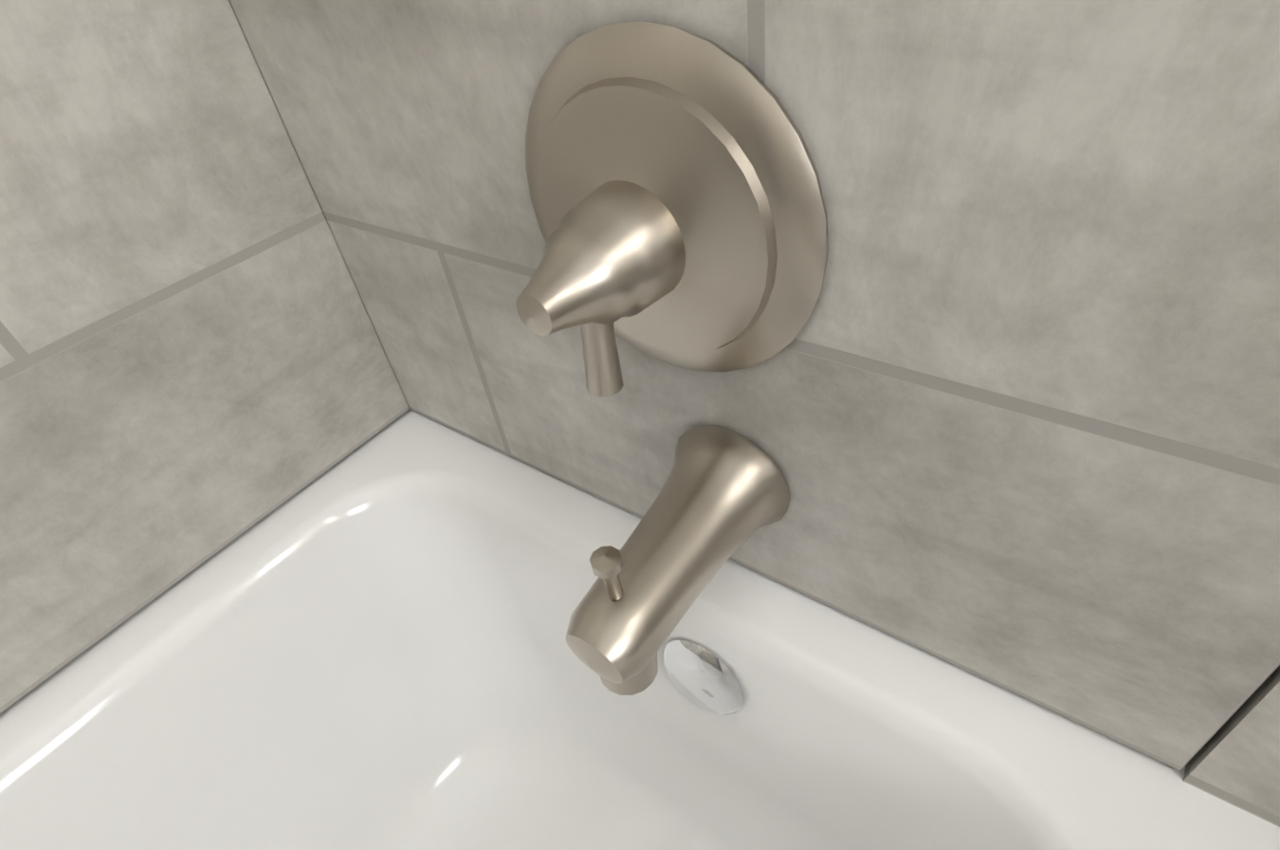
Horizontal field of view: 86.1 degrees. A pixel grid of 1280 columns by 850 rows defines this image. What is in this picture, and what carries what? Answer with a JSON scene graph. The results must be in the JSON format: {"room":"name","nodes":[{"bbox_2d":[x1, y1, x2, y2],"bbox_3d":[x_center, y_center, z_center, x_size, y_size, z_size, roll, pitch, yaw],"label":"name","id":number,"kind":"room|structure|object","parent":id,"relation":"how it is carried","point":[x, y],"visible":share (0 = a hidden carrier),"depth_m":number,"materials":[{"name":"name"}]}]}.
{"room":"bathroom","nodes":[
{"label":"bathroom","id":0,"kind":"room"},
{"bbox_2d":[228,0,409,406],"bbox_3d":[-0.810,-0.198,-0.231,0.100,2.445,1.720,21,49,30],"label":"wall","id":1,"kind":"structure","parent":0,"point":[313,190],"depth_m":0.55,"materials":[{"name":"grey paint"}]},
{"bbox_2d":[0,0,409,713],"bbox_3d":[-0.790,-0.336,-0.395,0.012,2.022,1.496,21,49,30],"label":"wall tile","id":2,"kind":"structure","parent":1,"relation":"attached to","point":[195,368],"depth_m":0.47,"materials":[{"name":"tile"}]},
{"bbox_3d":[0.889,1.351,-0.368,3.940,0.100,1.720,21,49,30],"label":"floor","id":3,"kind":"structure","parent":0,"visible":0},
{"bbox_2d":[0,407,1279,849],"bbox_3d":[-0.344,0.694,0.215,0.750,0.417,1.514,21,49,30],"label":"bathtub","id":4,"kind":"object","parent":3,"relation":"on","point":[364,645],"visible":0.92,"depth_m":0.57,"materials":[{"name":"white ceramic"}]},
{"bbox_3d":[1.207,-0.075,-0.740,3.940,2.445,0.100,21,49,30],"label":"wall","id":5,"kind":"structure","parent":0,"visible":0},
{"bbox_2d":[229,0,1279,769],"bbox_3d":[-0.089,-0.677,-0.133,0.639,2.022,0.012,21,49,30],"label":"wall tile","id":6,"kind":"structure","parent":5,"relation":"attached to","point":[1001,410],"depth_m":0.30,"materials":[{"name":"tile"}]},
{"bbox_2d":[515,20,828,397],"bbox_3d":[-0.017,-0.074,0.317,0.178,0.178,0.100,21,49,30],"label":"shower valve","id":7,"kind":"object","parent":6,"relation":"attached to","point":[676,196],"visible":1,"depth_m":0.30,"materials":[{"name":"silver metal"}]},
{"bbox_2d":[565,424,790,694],"bbox_3d":[0.016,0.074,0.395,0.082,0.102,0.152,21,49,30],"label":"tub spout","id":8,"kind":"object","parent":6,"relation":"attached to","point":[723,495],"visible":1,"depth_m":0.38,"materials":[{"name":"silver metal"}]},
{"bbox_2d":[1182,664,1279,826],"bbox_3d":[0.260,-0.394,-0.200,0.160,2.441,0.014,21,49,30],"label":"right wall tile edge","id":9,"kind":"structure","parent":5,"relation":"attached to","point":[1234,759],"depth_m":0.33,"materials":[{"name":"tile"}]}
]}

